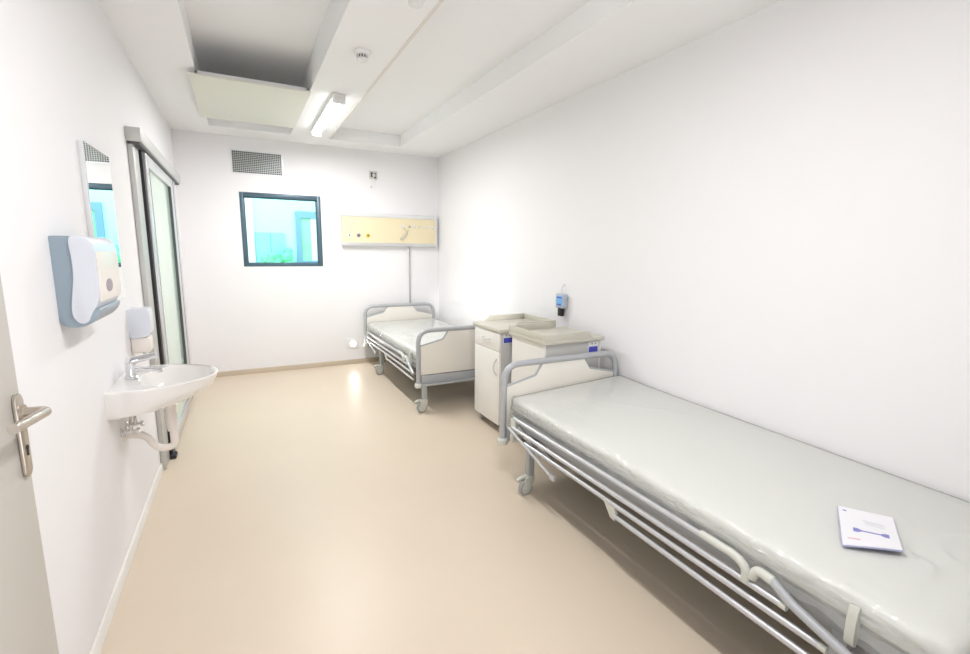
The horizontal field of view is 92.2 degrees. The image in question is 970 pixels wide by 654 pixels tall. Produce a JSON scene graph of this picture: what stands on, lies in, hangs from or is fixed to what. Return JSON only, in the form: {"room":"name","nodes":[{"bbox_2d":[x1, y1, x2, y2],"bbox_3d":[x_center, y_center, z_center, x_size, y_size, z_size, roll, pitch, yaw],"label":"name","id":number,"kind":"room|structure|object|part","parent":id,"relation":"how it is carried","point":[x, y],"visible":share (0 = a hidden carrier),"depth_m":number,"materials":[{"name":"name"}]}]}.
{"room":"hospital room","nodes":[
{"label":"hospital room","id":0,"kind":"room"},
{"bbox_2d":[0,0,191,653],"bbox_3d":[-2.001,-0.464,2.411,0.150,3.100,6.500,-4,10,-27],"label":"wall","id":1,"kind":"structure","parent":0,"point":[66,76],"depth_m":1.71,"materials":[{"name":"paint"}]},
{"bbox_2d":[48,235,120,326],"bbox_3d":[-1.494,-0.181,1.766,0.126,0.319,0.330,-4,10,-27],"label":"dispenser","id":2,"kind":"object","parent":1,"relation":"attached to","point":[85,269],"visible":1,"depth_m":1.63,"materials":[{"name":"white plastic"}]},
{"bbox_2d":[77,140,124,299],"bbox_3d":[-1.779,-0.463,2.174,0.022,0.694,0.406,-4,10,-26],"label":"wall mirror","id":3,"kind":"object","parent":1,"relation":"attached to","point":[95,171],"visible":0.76,"depth_m":2.10,"materials":[{"name":"mirror"}]},
{"bbox_2d":[90,463,163,653],"bbox_3d":[-1.430,1.199,1.711,0.012,0.055,3.900,-4,10,-27],"label":"baseboard","id":4,"kind":"structure","parent":1,"relation":"attached to","point":[105,624],"depth_m":2.12,"materials":[{"name":"beige plastic"}]},
{"bbox_2d":[126,306,153,353],"bbox_3d":[-1.949,0.022,2.651,0.099,0.265,0.130,-4,10,-27],"label":"soap dispenser","id":5,"kind":"object","parent":1,"relation":"attached to","point":[140,319],"visible":1,"depth_m":2.60,"materials":[{"name":"white plastic"}]},
{"bbox_2d":[131,334,153,352],"bbox_3d":[-1.954,0.095,2.661,0.087,0.089,0.118,-4,10,-27],"label":"soap bottle","id":6,"kind":"object","parent":5,"relation":"on","point":[140,343],"depth_m":2.61,"materials":[{"name":"white plastic"}]},
{"bbox_2d":[124,126,192,468],"bbox_3d":[-2.650,-0.277,3.952,0.078,2.224,2.160,-4,10,-27],"label":"door","id":7,"kind":"structure","parent":1,"relation":"in","point":[154,180],"depth_m":3.39,"materials":[{"name":"metal"}]},
{"bbox_3d":[-2.653,-0.237,3.951,0.043,2.105,1.570,-4,10,-27],"label":"frame","id":8,"kind":"part","parent":7,"relation":"part of","materials":[{"name":"metal"}]},
{"bbox_3d":[-2.599,-0.216,3.840,0.012,1.940,1.140,-4,10,-27],"label":"frosted pane","id":9,"kind":"part","parent":7,"relation":"part of","materials":[{"name":"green glass"}]},
{"bbox_2d":[104,352,218,450],"bbox_3d":[-1.616,0.382,2.413,0.432,0.528,0.550,-4,10,-27],"label":"basin","id":10,"kind":"object","parent":1,"relation":"attached to","point":[139,390],"visible":1,"depth_m":2.30,"materials":[{"name":"white ceramic"}]},
{"bbox_3d":[-1.718,0.513,2.313,0.014,0.031,0.032,-4,10,-27],"label":"valve knob","id":11,"kind":"part","parent":10,"relation":"part of","materials":[{"name":"silver metal"}]},
{"bbox_2d":[124,352,162,379],"bbox_3d":[-1.710,0.189,2.331,0.158,0.123,0.065,-4,10,-27],"label":"tap","id":12,"kind":"object","parent":10,"relation":"on","point":[131,371],"depth_m":2.31,"materials":[{"name":"silver metal"}]},
{"bbox_2d":[171,129,438,371],"bbox_3d":[-2.042,-1.033,5.920,3.050,3.100,0.150,-4,10,-27],"label":"wall","id":13,"kind":"structure","parent":0,"point":[240,317],"depth_m":5.73,"materials":[{"name":"paint"}]},
{"bbox_2d":[230,148,283,176],"bbox_3d":[-2.624,-1.889,5.378,0.544,0.266,0.012,-4,10,-27],"label":"air vent","id":14,"kind":"object","parent":13,"relation":"in","point":[249,162],"visible":1,"depth_m":5.37,"materials":[{"name":"metal"}]},
{"bbox_2d":[239,192,322,266],"bbox_3d":[-2.459,-1.168,5.667,0.889,0.852,0.130,-4,10,-27],"label":"window","id":15,"kind":"structure","parent":13,"relation":"in","point":[242,195],"depth_m":5.59,"materials":[{"name":"grey metal"}]},
{"bbox_2d":[216,355,413,376],"bbox_3d":[-2.021,0.479,6.093,3.050,0.060,0.012,-4,10,-27],"label":"baseboard","id":16,"kind":"structure","parent":13,"relation":"attached to","point":[372,359],"depth_m":5.91,"materials":[{"name":"plastic"}]},
{"bbox_2d":[346,338,358,348],"bbox_3d":[-1.753,0.217,6.181,0.160,0.145,0.026,-4,10,-27],"label":"night light","id":17,"kind":"object","parent":13,"relation":"attached to","point":[352,343],"visible":1,"depth_m":6.17,"materials":[{"name":"white plastic"}]},
{"bbox_2d":[369,171,376,187],"bbox_3d":[-1.433,-1.890,5.991,0.101,0.218,0.034,-4,10,-27],"label":"junction box","id":18,"kind":"object","parent":13,"relation":"attached to","point":[372,174],"visible":1,"depth_m":5.98,"materials":[{"name":"grey plastic"}]},
{"bbox_2d":[340,212,436,252],"bbox_3d":[-1.242,-1.234,6.174,1.279,0.503,0.083,-4,10,-27],"label":"bedhead panel","id":19,"kind":"object","parent":13,"relation":"attached to","point":[357,229],"visible":1,"depth_m":6.13,"materials":[{"name":"metal"}]},
{"bbox_3d":[-1.252,-1.459,6.140,1.259,0.048,0.066,-4,10,-27],"label":"rail","id":20,"kind":"part","parent":19,"relation":"part of","materials":[{"name":"metal"}]},
{"bbox_3d":[-1.248,-1.277,6.179,1.270,0.325,0.055,-4,10,-27],"label":"panel","id":21,"kind":"part","parent":19,"relation":"part of","materials":[{"name":"yellow plastic"}]},
{"bbox_3d":[-1.256,-1.093,6.200,1.259,0.045,0.066,-4,10,-27],"label":"rail","id":22,"kind":"part","parent":19,"relation":"part of","materials":[{"name":"metal"}]},
{"bbox_2d":[409,247,410,302],"bbox_3d":[-1.036,-0.374,6.460,0.017,1.449,0.017,-4,10,-27],"label":"conduit","id":23,"kind":"object","parent":13,"relation":"attached to","point":[409,247],"visible":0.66,"depth_m":6.42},
{"bbox_2d":[96,0,781,157],"bbox_3d":[-0.573,-1.926,2.933,3.050,0.350,6.170,-4,10,-27],"label":"ceiling","id":24,"kind":"structure","parent":0,"point":[475,69],"depth_m":3.19,"materials":[{"name":"paint"}]},
{"bbox_2d":[188,70,310,127],"bbox_3d":[-1.994,-2.012,3.959,0.812,0.258,1.220,-4,10,-27],"label":"ceiling panel","id":25,"kind":"object","parent":24,"relation":"hanging from","point":[217,96],"visible":1,"depth_m":3.81,"materials":[{"name":"metal"}]},
{"bbox_3d":[-1.984,-1.916,3.981,0.758,0.034,1.160,-4,10,-27],"label":"edge frame","id":26,"kind":"part","parent":25,"relation":"part of","materials":[{"name":"metal"}]},
{"bbox_2d":[311,92,345,136],"bbox_3d":[-1.478,-1.948,4.344,0.100,0.077,1.300,-4,10,-27],"label":"ceiling lamp","id":27,"kind":"object","parent":24,"relation":"attached to","point":[335,100],"visible":1,"depth_m":4.13,"materials":[{"name":"white plastic"}]},
{"bbox_2d":[353,48,370,62],"bbox_3d":[-0.783,-1.726,2.976,0.108,0.062,0.108,-4,10,-27],"label":"smoke detector","id":28,"kind":"object","parent":24,"relation":"attached to","point":[362,55],"visible":1,"depth_m":2.95,"materials":[{"name":"white plastic"}]},
{"bbox_2d":[329,0,443,138],"bbox_3d":[-0.537,-1.766,2.962,0.018,0.034,5.400,-4,10,-27],"label":"trim","id":29,"kind":"structure","parent":24,"relation":"attached to","point":[440,2],"depth_m":3.04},
{"bbox_2d":[408,0,424,8],"bbox_3d":[-0.339,-1.610,2.292,0.108,0.062,0.108,-4,10,-27],"label":"smoke detector","id":30,"kind":"object","parent":24,"relation":"attached to","point":[416,4],"visible":1,"depth_m":2.28,"materials":[{"name":"white plastic"}]},
{"bbox_2d":[100,359,827,653],"bbox_3d":[-0.322,1.101,2.871,3.350,0.100,7.400,-4,10,-27],"label":"floor","id":31,"kind":"structure","parent":0,"point":[317,510],"depth_m":2.37,"materials":[{"name":"plastic"}]},
{"bbox_2d":[363,302,474,412],"bbox_3d":[-0.671,0.228,5.447,1.054,0.791,2.219,-4,10,-27],"label":"hospital bed","id":32,"kind":"object","parent":31,"relation":"on","point":[448,359],"visible":0.65,"depth_m":4.51,"materials":[{"name":"grey plastic"}]},
{"bbox_3d":[-1.433,0.220,5.835,0.022,0.142,0.502,-4,10,-27],"label":"support arm","id":33,"kind":"part","parent":32,"relation":"part of","materials":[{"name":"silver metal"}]},
{"bbox_3d":[-1.257,0.321,5.669,0.042,0.275,0.042,-4,10,-27],"label":"leg","id":34,"kind":"part","parent":32,"relation":"part of","materials":[{"name":"grey paint"}]},
{"bbox_3d":[-0.681,0.195,5.468,0.894,0.060,1.985,-4,10,-27],"label":"mattress frame","id":35,"kind":"part","parent":32,"relation":"part of","materials":[{"name":"grey paint"}]},
{"bbox_2d":[368,318,452,358],"bbox_3d":[-0.678,0.109,5.466,0.966,0.152,2.034,-4,10,-27],"label":"mattress","id":36,"kind":"object","parent":32,"relation":"on","point":[402,334],"visible":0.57,"depth_m":5.52,"materials":[{"name":"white plastic"}]},
{"bbox_3d":[-0.568,0.609,4.367,0.042,0.137,0.042,-4,10,-27],"label":"leg","id":37,"kind":"part","parent":32,"relation":"part of","materials":[{"name":"grey paint"}]},
{"bbox_3d":[-0.655,0.289,5.446,0.910,0.168,2.115,-4,10,-27],"label":"under frame","id":38,"kind":"part","parent":32,"relation":"part of","materials":[{"name":"grey paint"}]},
{"bbox_2d":[473,313,555,431],"bbox_3d":[0.232,0.384,4.104,0.560,0.933,0.500,-4,10,-27],"label":"base cabinet","id":39,"kind":"object","parent":31,"relation":"on","point":[493,341],"visible":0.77,"depth_m":3.95,"materials":[{"name":"white laminate"}]},
{"bbox_3d":[0.022,0.095,3.945,0.018,0.151,0.444,-4,10,-27],"label":"drawer","id":40,"kind":"part","parent":39,"relation":"part of","materials":[{"name":"white laminate"}]},
{"bbox_3d":[0.018,0.478,4.007,0.018,0.617,0.444,-4,10,-27],"label":"cabinet door","id":41,"kind":"part","parent":39,"relation":"part of","materials":[{"name":"white laminate"}]},
{"bbox_3d":[0.340,0.417,3.919,0.482,0.780,0.018,-4,10,-27],"label":"panel","id":42,"kind":"part","parent":39,"relation":"part of","materials":[{"name":"white laminate"}]},
{"bbox_3d":[0.187,0.092,3.773,0.095,0.085,0.002,-4,10,-27],"label":"rating plate","id":43,"kind":"part","parent":39,"relation":"part of","materials":[{"name":"blue plastic"}]},
{"bbox_2d":[509,322,604,452],"bbox_3d":[0.543,0.462,3.641,0.560,0.933,0.500,-4,10,-27],"label":"base cabinet","id":44,"kind":"object","parent":31,"relation":"on","point":[531,340],"visible":0.4,"depth_m":3.45,"materials":[{"name":"white laminate"}]},
{"bbox_3d":[0.319,0.480,3.526,0.014,0.780,0.446,-4,10,-27],"label":"panel","id":45,"kind":"part","parent":44,"relation":"part of","materials":[{"name":"white laminate"}]},
{"bbox_3d":[0.635,0.496,3.448,0.482,0.780,0.018,-4,10,-27],"label":"panel","id":46,"kind":"part","parent":44,"relation":"part of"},
{"bbox_3d":[0.804,0.148,3.467,0.095,0.085,0.002,-4,10,-27],"label":"rating plate","id":47,"kind":"part","parent":44,"relation":"part of","materials":[{"name":"blue plastic"}]},
{"bbox_2d":[497,351,908,653],"bbox_3d":[1.069,0.759,2.288,1.054,0.791,2.398,-4,10,-27],"label":"hospital bed","id":48,"kind":"object","parent":31,"relation":"on","point":[843,633],"visible":0.38,"depth_m":1.89,"materials":[{"name":"grey plastic"}]},
{"bbox_3d":[0.281,0.787,2.895,0.042,0.275,0.042,-4,10,-27],"label":"leg","id":49,"kind":"part","parent":48,"relation":"part of","materials":[{"name":"grey paint"}]},
{"bbox_3d":[0.266,0.739,2.755,0.022,0.142,0.502,-4,10,-27],"label":"support arm","id":50,"kind":"part","parent":48,"relation":"part of","materials":[{"name":"silver metal"}]},
{"bbox_3d":[0.289,0.702,2.783,0.027,0.126,0.328,-5,11,-31],"label":"support arm","id":51,"kind":"part","parent":48,"relation":"part of","materials":[{"name":"silver metal"}]},
{"bbox_3d":[1.077,0.794,2.298,0.910,0.120,2.260,-4,10,-27],"label":"under frame","id":52,"kind":"part","parent":48,"relation":"part of","materials":[{"name":"grey paint"}]},
{"bbox_2d":[513,376,969,653],"bbox_3d":[1.083,0.628,2.308,1.043,0.173,2.239,-4,10,-27],"label":"mattress","id":53,"kind":"object","parent":48,"relation":"on","point":[773,497],"visible":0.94,"depth_m":1.81,"materials":[{"name":"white plastic"}]},
{"bbox_2d":[837,506,902,551],"bbox_3d":[1.312,0.693,1.593,0.162,0.014,0.308,7,11,34],"label":"booklet","id":54,"kind":"object","parent":53,"relation":"on","point":[858,528],"visible":1,"depth_m":1.59,"materials":[{"name":"white paper"}]},
{"bbox_3d":[1.063,1.037,1.407,0.042,0.275,0.042,-4,10,-27],"label":"leg","id":55,"kind":"part","parent":48,"relation":"part of","materials":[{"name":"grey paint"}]},
{"bbox_2d":[438,0,969,502],"bbox_3d":[0.840,-0.669,3.869,0.150,3.100,6.500,-4,10,-27],"label":"wall","id":56,"kind":"structure","parent":0,"point":[763,219],"depth_m":2.45,"materials":[{"name":"paint"}]},
{"bbox_2d":[556,283,567,315],"bbox_3d":[0.664,-0.237,4.041,0.062,0.283,0.110,-4,10,-27],"label":"dispenser","id":57,"kind":"object","parent":56,"relation":"attached to","point":[561,299],"visible":1,"depth_m":4.02,"materials":[{"name":"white plastic"}]},
{"bbox_3d":[0.873,-0.102,0.373,3.050,3.100,0.180,-4,10,-27],"label":"wall","id":58,"kind":"structure","parent":0,"visible":0},
{"bbox_2d":[0,275,58,653],"bbox_3d":[-0.629,0.374,0.432,0.095,2.090,1.125,-4,10,-27],"label":"door","id":59,"kind":"structure","parent":58,"relation":"in","point":[27,626],"depth_m":0.86,"materials":[{"name":"laminate"}]},
{"bbox_3d":[-0.822,0.165,0.828,0.049,0.037,0.170,-4,10,-27],"label":"lever","id":60,"kind":"part","parent":59,"relation":"part of","materials":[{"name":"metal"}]},
{"label":"outside","id":61,"kind":"structure","parent":0,"visible":0},
{"bbox_2d":[260,247,293,261],"bbox_3d":[-3.571,-1.047,8.012,0.562,0.656,0.272,-4,10,-27],"label":"shrub","id":62,"kind":"object","parent":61,"point":[287,256],"visible":0.17,"depth_m":7.96,"materials":[{"name":"green plant"}]},
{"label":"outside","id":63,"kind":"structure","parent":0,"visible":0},
{"bbox_2d":[252,198,314,261],"bbox_3d":[-3.382,-1.898,8.354,6.000,6.000,0.300,-4,10,-27],"label":"wall","id":64,"kind":"structure","parent":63,"point":[269,215],"depth_m":8.09,"materials":[{"name":"white paint"}]},
{"bbox_2d":[239,198,255,261],"bbox_3d":[-4.005,-1.324,7.894,0.200,5.000,0.100,-4,10,-27],"label":"trim","id":65,"kind":"structure","parent":64,"relation":"attached to","point":[248,201],"depth_m":7.82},
{"bbox_2d":[255,232,285,261],"bbox_3d":[-3.714,-0.502,8.217,0.465,2.280,0.045,-4,10,-27],"label":"window","id":66,"kind":"structure","parent":64,"relation":"attached to","point":[263,246],"depth_m":8.03,"materials":[{"name":"teal glass"}]},
{"bbox_2d":[295,211,317,261],"bbox_3d":[-3.066,-1.475,8.391,0.600,1.160,0.050,-4,10,-27],"label":"window","id":67,"kind":"structure","parent":64,"relation":"in","point":[305,222],"depth_m":8.30,"materials":[{"name":"blue glass"}]},
{"bbox_3d":[-3.185,-1.562,8.325,0.160,0.750,0.010,-4,10,-27],"label":"pane","id":68,"kind":"part","parent":67,"relation":"part of","materials":[{"name":"teal glass"}]},
{"bbox_3d":[-3.070,-1.571,8.385,0.100,0.750,0.010,-4,10,-27],"label":"pane","id":69,"kind":"part","parent":67,"relation":"part of","materials":[{"name":"glass"}]}
]}

